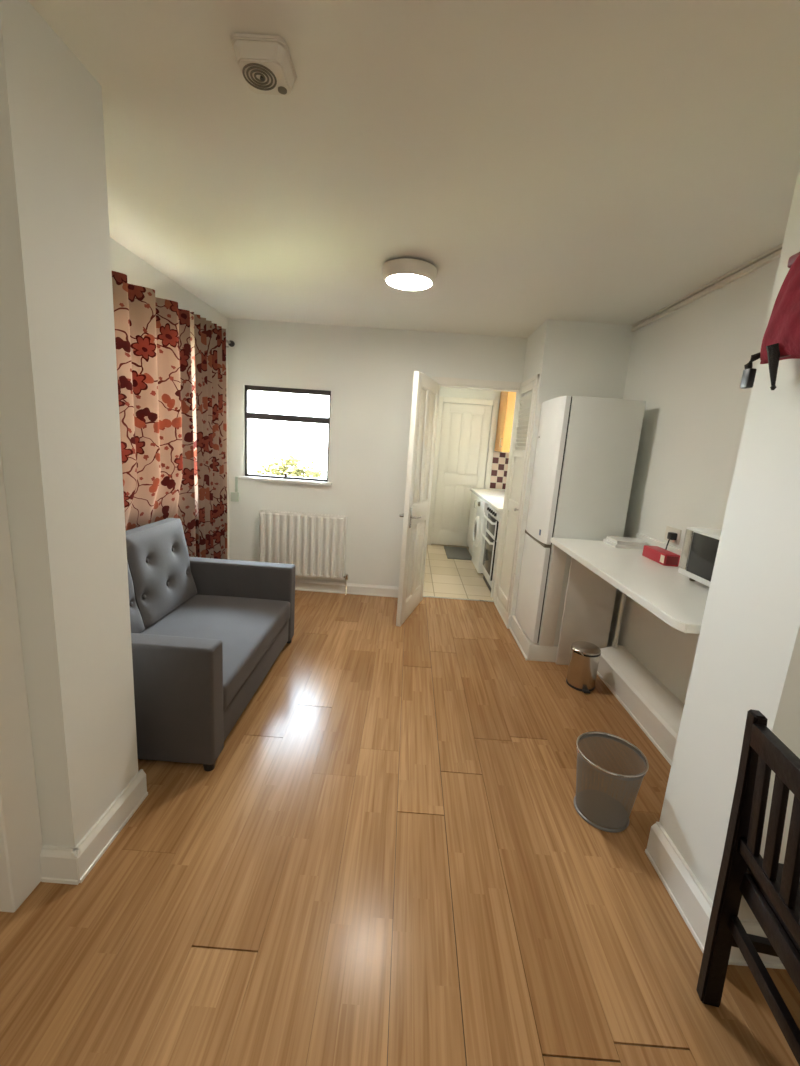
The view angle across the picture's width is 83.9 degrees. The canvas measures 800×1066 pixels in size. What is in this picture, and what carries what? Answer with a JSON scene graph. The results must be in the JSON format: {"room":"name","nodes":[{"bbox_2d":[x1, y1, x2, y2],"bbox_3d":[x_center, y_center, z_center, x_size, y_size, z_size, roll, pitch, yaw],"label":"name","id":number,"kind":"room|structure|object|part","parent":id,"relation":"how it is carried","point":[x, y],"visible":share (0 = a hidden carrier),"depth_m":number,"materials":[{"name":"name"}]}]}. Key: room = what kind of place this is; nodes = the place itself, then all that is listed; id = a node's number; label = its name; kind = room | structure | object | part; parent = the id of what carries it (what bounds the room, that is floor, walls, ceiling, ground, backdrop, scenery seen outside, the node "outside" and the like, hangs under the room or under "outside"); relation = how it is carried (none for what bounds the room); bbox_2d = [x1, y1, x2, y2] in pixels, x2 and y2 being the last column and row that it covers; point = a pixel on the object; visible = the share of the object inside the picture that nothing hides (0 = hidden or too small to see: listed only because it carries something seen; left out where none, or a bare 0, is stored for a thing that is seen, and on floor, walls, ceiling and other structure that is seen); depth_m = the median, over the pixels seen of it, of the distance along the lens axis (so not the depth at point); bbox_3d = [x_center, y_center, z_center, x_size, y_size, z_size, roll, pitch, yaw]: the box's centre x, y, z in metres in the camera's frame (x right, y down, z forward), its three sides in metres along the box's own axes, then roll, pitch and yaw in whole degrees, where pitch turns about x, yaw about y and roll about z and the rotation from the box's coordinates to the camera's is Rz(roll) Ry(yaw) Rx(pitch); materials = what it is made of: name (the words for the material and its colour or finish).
{"room":"living room","nodes":[
{"label":"living room","id":0,"kind":"room"},
{"bbox_2d":[0,0,137,847],"bbox_3d":[-1.396,-0.126,1.371,0.885,2.400,0.335,4,11,1],"label":"wall pillar","id":1,"kind":"structure","parent":0,"point":[60,440],"depth_m":1.26,"materials":[{"name":"paint"}]},
{"bbox_2d":[40,845,80,884],"bbox_3d":[-1.078,1.056,1.414,0.117,0.115,0.022,4,11,1],"label":"baseboard","id":2,"kind":"structure","parent":1,"relation":"attached to","point":[57,863],"depth_m":1.41,"materials":[{"name":"white paint"}]},
{"bbox_2d":[71,769,147,882],"bbox_3d":[-1.020,1.025,1.589,0.024,0.115,0.367,4,11,1],"label":"baseboard","id":3,"kind":"structure","parent":1,"relation":"attached to","point":[109,825],"depth_m":1.56,"materials":[{"name":"white paint"}]},
{"bbox_2d":[110,238,228,559],"bbox_3d":[-1.700,-0.433,2.804,0.200,2.400,2.580,4,11,1],"label":"wall","id":4,"kind":"structure","parent":0,"point":[139,272],"depth_m":2.87,"materials":[{"name":"paint"}]},
{"bbox_2d":[226,340,234,347],"bbox_3d":[-1.495,-1.357,2.626,0.082,0.116,2.501,4,11,1],"label":"curtain rod","id":5,"kind":"object","parent":4,"relation":"attached to","point":[231,343],"visible":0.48,"depth_m":3.79,"materials":[{"name":"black metal"}]},
{"bbox_2d":[112,271,195,556],"bbox_3d":[-1.515,-0.251,2.389,0.157,2.170,1.517,4,11,1],"label":"curtain","id":6,"kind":"object","parent":5,"relation":"hanging from","point":[153,343],"visible":0.34,"depth_m":2.63,"materials":[{"name":"red fabric"}]},
{"bbox_2d":[190,312,227,558],"bbox_3d":[-1.472,-0.459,3.398,0.118,2.189,0.522,4,11,1],"label":"curtain","id":7,"kind":"object","parent":5,"relation":"hanging from","point":[208,340],"visible":0.71,"depth_m":3.32,"materials":[{"name":"red fabric"}]},
{"bbox_2d":[228,318,526,586],"bbox_3d":[0.036,-0.573,4.107,3.610,2.400,0.120,4,11,1],"label":"wall","id":8,"kind":"structure","parent":0,"point":[368,373],"depth_m":3.94,"materials":[{"name":"paint"}]},
{"bbox_2d":[231,477,238,501],"bbox_3d":[-1.525,-0.406,4.107,0.070,0.230,0.024,4,11,1],"label":"cable conduit","id":9,"kind":"object","parent":8,"relation":"attached to","point":[234,495],"visible":1,"depth_m":4.11,"materials":[{"name":"white plastic"}]},
{"bbox_2d":[238,385,331,485],"bbox_3d":[-1.023,-0.880,4.034,0.855,0.835,0.130,4,11,1],"label":"window","id":10,"kind":"structure","parent":8,"relation":"in","point":[248,415],"depth_m":4.00,"materials":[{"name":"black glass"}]},
{"bbox_3d":[-1.052,-0.479,4.081,0.855,0.029,0.065,4,11,1],"label":"sill","id":11,"kind":"part","parent":10,"relation":"part of","materials":[{"name":"white paint"}]},
{"bbox_2d":[259,510,347,594],"bbox_3d":[-0.916,0.188,4.168,0.884,0.757,0.104,4,11,1],"label":"radiator","id":12,"kind":"object","parent":8,"relation":"attached to","point":[315,543],"visible":0.85,"depth_m":4.11,"materials":[{"name":"white metal"}]},
{"bbox_2d":[295,579,398,597],"bbox_3d":[-0.757,0.514,4.272,1.780,0.100,0.020,4,11,1],"label":"baseboard","id":13,"kind":"structure","parent":8,"relation":"attached to","point":[304,585],"depth_m":4.26,"materials":[{"name":"white paint"}]},
{"bbox_2d":[396,371,439,625],"bbox_3d":[0.182,-0.270,3.723,0.167,1.965,0.737,8,12,22],"label":"door","id":14,"kind":"structure","parent":8,"relation":"in","point":[425,394],"depth_m":3.60,"materials":[{"name":"paint"}]},
{"bbox_3d":[0.076,-0.129,3.504,0.159,0.160,0.130,7,12,16],"label":"handle","id":15,"kind":"part","parent":14,"relation":"part of","materials":[{"name":"silver metal"}]},
{"bbox_3d":[0.079,0.246,3.677,0.034,0.640,0.212,7,12,16],"label":"panel","id":16,"kind":"part","parent":14,"relation":"part of","materials":[{"name":"paint"}]},
{"bbox_3d":[0.142,-0.669,3.495,0.034,0.910,0.212,7,12,16],"label":"panel","id":17,"kind":"part","parent":14,"relation":"part of","materials":[{"name":"paint"}]},
{"bbox_3d":[0.168,0.195,3.962,0.034,0.640,0.212,7,12,16],"label":"panel","id":18,"kind":"part","parent":14,"relation":"part of","materials":[{"name":"paint"}]},
{"bbox_3d":[0.232,-0.720,3.779,0.034,0.910,0.212,7,12,16],"label":"panel","id":19,"kind":"part","parent":14,"relation":"part of","materials":[{"name":"paint"}]},
{"bbox_2d":[432,376,521,602],"bbox_3d":[0.602,-0.351,4.128,0.790,2.035,0.136,4,11,1],"label":"trim","id":20,"kind":"structure","parent":8,"relation":"attached to","point":[442,381],"depth_m":3.92,"materials":[{"name":"paint"}]},
{"bbox_2d":[0,544,799,1065],"bbox_3d":[0.468,0.954,2.904,4.500,0.061,8.150,4,11,1],"label":"floor","id":21,"kind":"structure","parent":0,"point":[387,857],"depth_m":1.43,"materials":[{"name":"brown wood"}]},
{"bbox_2d":[126,518,295,770],"bbox_3d":[-1.159,0.455,2.484,0.822,0.860,1.335,4,11,1],"label":"sofa","id":22,"kind":"object","parent":21,"relation":"on","point":[206,633],"visible":0.56,"depth_m":2.40,"materials":[{"name":"grey fabric"}]},
{"bbox_3d":[-1.468,0.316,2.155,0.192,0.500,0.488,4,11,1],"label":"backrest","id":23,"kind":"part","parent":22,"relation":"part of","materials":[{"name":"grey fabric"}]},
{"bbox_3d":[-1.454,0.208,2.696,0.192,0.500,0.599,4,11,1],"label":"backrest","id":24,"kind":"part","parent":22,"relation":"part of","materials":[{"name":"grey fabric"}]},
{"bbox_3d":[-1.168,0.697,1.910,0.785,0.534,0.115,4,11,1],"label":"arm","id":25,"kind":"part","parent":22,"relation":"part of","materials":[{"name":"grey fabric"}]},
{"bbox_3d":[-0.831,1.004,1.939,0.056,0.045,0.056,4,11,1],"label":"leg","id":26,"kind":"part","parent":22,"relation":"part of","materials":[{"name":"black plastic"}]},
{"bbox_3d":[-1.091,0.596,2.510,0.668,0.150,1.099,4,11,1],"label":"seat","id":27,"kind":"part","parent":22,"relation":"part of","materials":[{"name":"grey fabric"}]},
{"bbox_3d":[-1.136,0.460,3.106,0.785,0.534,0.115,4,11,1],"label":"arm","id":28,"kind":"part","parent":22,"relation":"part of","materials":[{"name":"grey fabric"}]},
{"bbox_2d":[444,546,471,559],"bbox_3d":[0.805,0.278,6.224,0.335,0.011,0.700,4,11,1],"label":"door mat","id":29,"kind":"object","parent":21,"relation":"on","point":[461,553],"visible":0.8,"depth_m":6.17,"materials":[{"name":"grey fabric"}]},
{"bbox_2d":[423,596,493,601],"bbox_3d":[0.563,0.642,4.334,0.700,0.006,0.030,4,11,1],"label":"threshold","id":30,"kind":"object","parent":21,"relation":"on","point":[423,596],"visible":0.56,"depth_m":4.33,"materials":[{"name":"beige wood"}]},
{"bbox_2d":[467,492,477,555],"bbox_3d":[1.307,-0.086,6.047,0.731,0.861,0.600,4,11,1],"label":"base cabinet","id":31,"kind":"object","parent":21,"relation":"on","point":[473,505],"visible":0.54,"depth_m":6.04,"materials":[{"name":"white paint"}]},
{"bbox_2d":[472,497,488,573],"bbox_3d":[1.213,0.030,5.440,0.608,0.857,0.580,4,11,1],"label":"washing machine","id":32,"kind":"object","parent":21,"relation":"on","point":[479,527],"visible":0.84,"depth_m":5.27,"materials":[{"name":"white metal"}]},
{"bbox_3d":[0.934,-0.020,5.437,0.045,0.380,0.380,4,11,1],"label":"door","id":33,"kind":"part","parent":32,"relation":"part of","materials":[{"name":"white plastic"}]},
{"bbox_3d":[0.975,-0.346,5.372,0.012,0.110,0.570,4,11,1],"label":"control panel","id":34,"kind":"part","parent":32,"relation":"part of","materials":[{"name":"white plastic"}]},
{"bbox_2d":[482,506,499,591],"bbox_3d":[1.252,0.173,4.733,0.712,0.862,0.560,4,11,1],"label":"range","id":35,"kind":"object","parent":21,"relation":"on","point":[492,523],"visible":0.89,"depth_m":4.65,"materials":[{"name":"white metal"}]},
{"bbox_2d":[470,488,504,511],"bbox_3d":[1.328,-0.392,5.272,0.730,0.037,2.040,4,11,1],"label":"countertop","id":36,"kind":"structure","parent":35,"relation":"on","point":[493,498],"depth_m":5.31,"materials":[{"name":"white laminate"}]},
{"bbox_3d":[0.926,0.062,4.720,0.047,0.023,0.484,4,11,1],"label":"handle","id":37,"kind":"part","parent":35,"relation":"part of","materials":[{"name":"white metal"}]},
{"bbox_3d":[0.938,0.235,4.753,0.008,0.410,0.540,4,11,1],"label":"door frame","id":38,"kind":"part","parent":35,"relation":"part of","materials":[{"name":"white metal"}]},
{"bbox_3d":[0.948,0.235,4.753,0.021,0.410,0.540,4,11,1],"label":"oven door","id":39,"kind":"part","parent":35,"relation":"part of","materials":[{"name":"black glass"}]},
{"bbox_3d":[0.940,-0.139,4.679,0.047,0.023,0.484,4,11,1],"label":"handle","id":40,"kind":"part","parent":35,"relation":"part of","materials":[{"name":"white metal"}]},
{"bbox_3d":[0.959,-0.071,4.692,0.008,0.195,0.540,4,11,1],"label":"door frame","id":41,"kind":"part","parent":35,"relation":"part of","materials":[{"name":"white metal"}]},
{"bbox_3d":[0.970,-0.070,4.692,0.021,0.195,0.540,4,11,1],"label":"oven door","id":42,"kind":"part","parent":35,"relation":"part of","materials":[{"name":"black glass"}]},
{"bbox_3d":[0.981,-0.222,4.662,0.022,0.095,0.550,4,11,1],"label":"control panel","id":43,"kind":"part","parent":35,"relation":"part of","materials":[{"name":"white metal"}]},
{"bbox_2d":[490,512,502,596],"bbox_3d":[1.269,0.243,4.379,0.660,0.863,0.020,4,11,1],"label":"end panel","id":44,"kind":"object","parent":21,"relation":"on","point":[500,517],"visible":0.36,"depth_m":4.37,"materials":[{"name":"white paint"}]},
{"bbox_2d":[509,396,645,661],"bbox_3d":[1.232,-0.017,3.247,0.543,1.812,0.559,4,11,1],"label":"refrigerator","id":45,"kind":"object","parent":21,"relation":"on","point":[587,447],"depth_m":2.94,"materials":[{"name":"metal"}]},
{"bbox_3d":[0.972,0.386,3.334,0.050,0.690,0.546,4,11,1],"label":"door","id":46,"kind":"part","parent":45,"relation":"part of","materials":[{"name":"white metal"}]},
{"bbox_3d":[1.030,-0.447,3.168,0.050,0.967,0.546,4,11,1],"label":"door","id":47,"kind":"part","parent":45,"relation":"part of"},
{"bbox_2d":[566,641,600,692],"bbox_3d":[1.167,0.844,2.835,0.176,0.279,0.196,11,13,31],"label":"pedal bin","id":48,"kind":"object","parent":21,"relation":"on","point":[584,656],"visible":1,"depth_m":2.78,"materials":[{"name":"metal"}]},
{"bbox_3d":[1.180,0.721,2.819,0.174,0.031,0.174,4,11,1],"label":"lid","id":49,"kind":"part","parent":48,"relation":"part of","materials":[{"name":"metal"}]},
{"bbox_2d":[574,731,648,832],"bbox_3d":[0.846,1.023,1.827,0.269,0.280,0.269,4,11,1],"label":"basket","id":50,"kind":"object","parent":21,"relation":"on","point":[606,813],"visible":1,"depth_m":1.80,"materials":[{"name":"silver metal"}]},
{"bbox_2d":[540,537,708,664],"bbox_3d":[1.246,0.634,2.326,0.577,0.900,1.508,4,11,1],"label":"breakfast bar","id":51,"kind":"object","parent":21,"relation":"on","point":[597,569],"visible":0.66,"depth_m":2.70,"materials":[{"name":"white laminate"}]},
{"bbox_3d":[1.294,0.510,3.052,0.330,0.865,0.018,4,11,1],"label":"panel","id":52,"kind":"part","parent":51,"relation":"part of","materials":[{"name":"white wood"}]},
{"bbox_2d":[603,538,643,549],"bbox_3d":[1.446,0.071,2.857,0.210,0.020,0.186,4,11,1],"label":"booklet","id":53,"kind":"object","parent":51,"relation":"on","point":[604,540],"visible":0.52,"depth_m":2.77,"materials":[{"name":"white paper"}]},
{"bbox_2d":[606,536,648,545],"bbox_3d":[1.454,0.052,2.851,0.198,0.020,0.159,4,11,1],"label":"booklet","id":54,"kind":"object","parent":53,"relation":"on","point":[617,540],"visible":0.93,"depth_m":2.81,"materials":[{"name":"white paper"}]},
{"bbox_2d":[642,545,679,566],"bbox_3d":[1.452,0.126,2.481,0.082,0.062,0.228,4,11,1],"label":"box","id":55,"kind":"object","parent":51,"relation":"on","point":[664,557],"visible":1,"depth_m":2.42,"materials":[{"name":"red paper"}]},
{"bbox_2d":[678,527,721,586],"bbox_3d":[1.434,0.144,1.900,0.215,0.250,0.465,4,11,1],"label":"microwave","id":56,"kind":"object","parent":51,"relation":"on","point":[700,545],"visible":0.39,"depth_m":2.00,"materials":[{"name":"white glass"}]},
{"bbox_3d":[1.343,0.113,1.929,0.005,0.184,0.278,4,11,1],"label":"glass","id":57,"kind":"part","parent":56,"relation":"part of","materials":[{"name":"black glass"}]},
{"bbox_2d":[696,709,799,1065],"bbox_3d":[1.021,0.918,0.909,0.503,0.868,0.456,6,11,10],"label":"dining chair","id":58,"kind":"object","parent":21,"relation":"on","point":[770,888],"visible":1,"depth_m":1.04,"materials":[{"name":"black wood"}]},
{"bbox_3d":[0.858,0.859,1.146,0.089,0.868,0.036,6,11,10],"label":"post","id":59,"kind":"part","parent":58,"relation":"part of","materials":[{"name":"black wood"}]},
{"bbox_3d":[0.824,0.813,0.926,0.084,0.041,0.388,4,11,1],"label":"rail","id":60,"kind":"part","parent":58,"relation":"part of","materials":[{"name":"black wood"}]},
{"bbox_3d":[0.843,0.921,0.943,0.020,0.053,0.390,6,11,10],"label":"seat rail","id":61,"kind":"part","parent":58,"relation":"part of","materials":[{"name":"black wood"}]},
{"bbox_3d":[1.058,0.906,0.900,0.430,0.024,0.450,6,11,10],"label":"seat","id":62,"kind":"part","parent":58,"relation":"part of","materials":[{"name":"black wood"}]},
{"bbox_3d":[0.816,0.516,0.873,0.030,0.061,0.390,6,11,10],"label":"rail","id":63,"kind":"part","parent":58,"relation":"part of","materials":[{"name":"black wood"}]},
{"bbox_2d":[28,0,799,337],"bbox_3d":[0.660,-1.460,2.370,4.850,0.100,8.250,4,11,1],"label":"ceiling","id":64,"kind":"structure","parent":0,"point":[598,161],"depth_m":1.46,"materials":[{"name":"paint"}]},
{"bbox_2d":[231,33,296,95],"bbox_3d":[-0.352,-1.211,1.161,0.138,0.052,0.138,4,11,1],"label":"smoke detector","id":65,"kind":"object","parent":64,"relation":"attached to","point":[265,63],"visible":1,"depth_m":1.12,"materials":[{"name":"white plastic"}]},
{"bbox_2d":[242,63,276,90],"bbox_3d":[-0.366,-1.188,1.160,0.086,0.004,0.086,4,11,1],"label":"vent","id":66,"kind":"object","parent":65,"relation":"attached to","point":[258,76],"depth_m":1.16,"materials":[{"name":"white plastic"}]},
{"bbox_2d":[382,258,436,290],"bbox_3d":[0.052,-1.429,2.469,0.306,0.083,0.306,4,11,1],"label":"ceiling light","id":67,"kind":"object","parent":64,"relation":"attached to","point":[411,274],"visible":1,"depth_m":2.38,"materials":[{"name":"plastic"}]},
{"bbox_2d":[387,274,430,289],"bbox_3d":[0.050,-1.395,2.476,0.249,0.014,0.249,4,11,1],"label":"diffuser","id":68,"kind":"object","parent":67,"relation":"attached to","point":[399,281],"depth_m":2.45,"materials":[{"name":"white plastic"}]},
{"bbox_2d":[431,387,508,540],"bbox_3d":[0.927,-0.990,6.505,1.950,2.400,0.210,4,11,1],"label":"wall","id":69,"kind":"structure","parent":0,"point":[444,391],"depth_m":6.35,"materials":[{"name":"paint"}]},
{"bbox_2d":[427,396,497,545],"bbox_3d":[0.876,-0.845,6.454,0.850,2.130,0.068,4,11,1],"label":"door","id":70,"kind":"structure","parent":69,"relation":"in","point":[464,428],"depth_m":6.41,"materials":[{"name":"paint"}]},
{"bbox_3d":[0.707,-0.366,6.568,0.200,0.700,0.036,4,11,1],"label":"panel","id":71,"kind":"part","parent":70,"relation":"part of","materials":[{"name":"paint"}]},
{"bbox_3d":[0.771,-1.285,6.384,0.200,0.880,0.036,4,11,1],"label":"panel","id":72,"kind":"part","parent":70,"relation":"part of","materials":[{"name":"paint"}]},
{"bbox_3d":[0.997,-0.345,6.564,0.200,0.700,0.036,4,11,1],"label":"panel","id":73,"kind":"part","parent":70,"relation":"part of","materials":[{"name":"paint"}]},
{"bbox_3d":[1.060,-1.265,6.381,0.200,0.880,0.036,4,11,1],"label":"panel","id":74,"kind":"part","parent":70,"relation":"part of","materials":[{"name":"paint"}]},
{"bbox_2d":[494,391,515,451],"bbox_3d":[1.560,-1.501,6.007,0.444,0.820,0.545,4,11,1],"label":"upper cabinet","id":75,"kind":"object","parent":69,"relation":"attached to","point":[507,399],"visible":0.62,"depth_m":5.80,"materials":[{"name":"orange wood"}]},
{"bbox_2d":[510,319,633,626],"bbox_3d":[1.413,-0.405,3.747,0.830,2.400,0.580,4,11,1],"label":"wall","id":76,"kind":"structure","parent":0,"point":[571,358],"depth_m":3.30,"materials":[{"name":"paint"}]},
{"bbox_2d":[495,596,510,628],"bbox_3d":[0.912,0.685,3.976,0.018,0.110,0.580,4,11,1],"label":"baseboard","id":77,"kind":"structure","parent":76,"relation":"attached to","point":[503,613],"depth_m":3.92,"materials":[{"name":"white paint"}]},
{"bbox_2d":[495,374,539,624],"bbox_3d":[0.959,-0.254,3.792,0.055,2.025,0.535,4,11,1],"label":"door","id":78,"kind":"structure","parent":76,"relation":"in","point":[518,474],"depth_m":3.72,"materials":[{"name":"paint"}]},
{"bbox_2d":[607,258,779,703],"bbox_3d":[1.693,-0.126,2.447,0.200,2.400,2.065,4,11,1],"label":"wall","id":79,"kind":"structure","parent":0,"point":[687,364],"depth_m":2.51,"materials":[{"name":"paint"}]},
{"bbox_2d":[597,645,683,764],"bbox_3d":[1.420,1.002,2.372,0.181,0.185,1.464,4,11,1],"label":"boxing","id":80,"kind":"structure","parent":79,"relation":"attached to","point":[656,710],"depth_m":2.53,"materials":[{"name":"white paint"}]},
{"bbox_2d":[612,592,625,647],"bbox_3d":[1.500,0.446,2.991,0.040,0.687,0.040,4,11,1],"label":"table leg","id":81,"kind":"object","parent":80,"relation":"on","point":[615,644],"visible":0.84,"depth_m":3.01,"materials":[{"name":"white metal"}]},
{"bbox_2d":[636,533,681,562],"bbox_3d":[1.558,0.176,2.242,0.020,0.069,1.470,4,11,1],"label":"trim","id":82,"kind":"structure","parent":79,"relation":"attached to","point":[652,542],"depth_m":2.70,"materials":[{"name":"white laminate"}]},
{"bbox_2d":[664,526,681,549],"bbox_3d":[1.546,0.062,2.541,0.068,0.174,0.231,4,11,1],"label":"wall socket","id":83,"kind":"object","parent":79,"relation":"attached to","point":[673,535],"visible":0.88,"depth_m":2.54,"materials":[{"name":"white plastic"}]},
{"bbox_2d":[631,243,782,331],"bbox_3d":[1.661,-1.284,2.224,0.024,0.050,2.045,4,11,1],"label":"cable trunking","id":84,"kind":"object","parent":79,"relation":"attached to","point":[773,254],"visible":1,"depth_m":2.33,"materials":[{"name":"white plastic"}]},
{"bbox_2d":[659,166,799,921],"bbox_3d":[1.969,0.130,1.261,1.884,2.400,0.345,4,11,1],"label":"wall pillar","id":85,"kind":"structure","parent":0,"point":[747,657],"depth_m":1.31,"materials":[{"name":"paint"}]},
{"bbox_2d":[645,822,712,951],"bbox_3d":[0.937,1.171,1.486,0.030,0.135,0.363,4,11,1],"label":"baseboard","id":86,"kind":"structure","parent":85,"relation":"attached to","point":[694,905],"depth_m":1.47,"materials":[{"name":"white paint"}]},
{"bbox_2d":[728,920,784,968],"bbox_3d":[1.772,1.266,1.304,1.715,0.135,0.022,4,11,1],"label":"baseboard","id":87,"kind":"structure","parent":85,"relation":"attached to","point":[736,957],"depth_m":1.31,"materials":[{"name":"white paint"}]},
{"bbox_3d":[1.067,-0.832,1.061,0.050,0.023,0.008,4,11,1],"label":"wall hook","id":88,"kind":"object","parent":85,"relation":"attached to","visible":0},
{"bbox_2d":[740,252,799,389],"bbox_3d":[1.028,-0.602,1.095,0.104,0.476,0.314,4,11,1],"label":"bag","id":89,"kind":"object","parent":88,"relation":"hanging from","point":[781,338],"visible":1,"depth_m":1.15,"materials":[{"name":"fabric"}]},
{"label":"outside","id":90,"kind":"structure","parent":0,"visible":0},
{"bbox_3d":[-0.974,0.661,6.275,30.000,0.100,32.000,4,11,1],"label":"lawn","id":91,"kind":"structure","parent":90,"visible":0},
{"bbox_2d":[250,455,325,478],"bbox_3d":[-1.874,-0.505,7.491,2.083,1.603,1.502,4,11,1],"label":"shrub","id":92,"kind":"object","parent":91,"relation":"on","point":[295,471],"visible":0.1,"depth_m":7.26,"materials":[{"name":"green plant"}]},
{"bbox_3d":[-1.695,0.137,-0.048,0.360,2.400,2.565,4,11,1],"label":"wall","id":93,"kind":"structure","parent":0,"visible":0},
{"bbox_2d":[0,447,42,911],"bbox_3d":[-1.272,-0.071,1.139,0.425,2.400,0.135,4,11,1],"label":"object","id":94,"kind":"structure","parent":93,"relation":"attached to","point":[21,845],"depth_m":1.28,"materials":[{"name":"white paint"}]}
]}

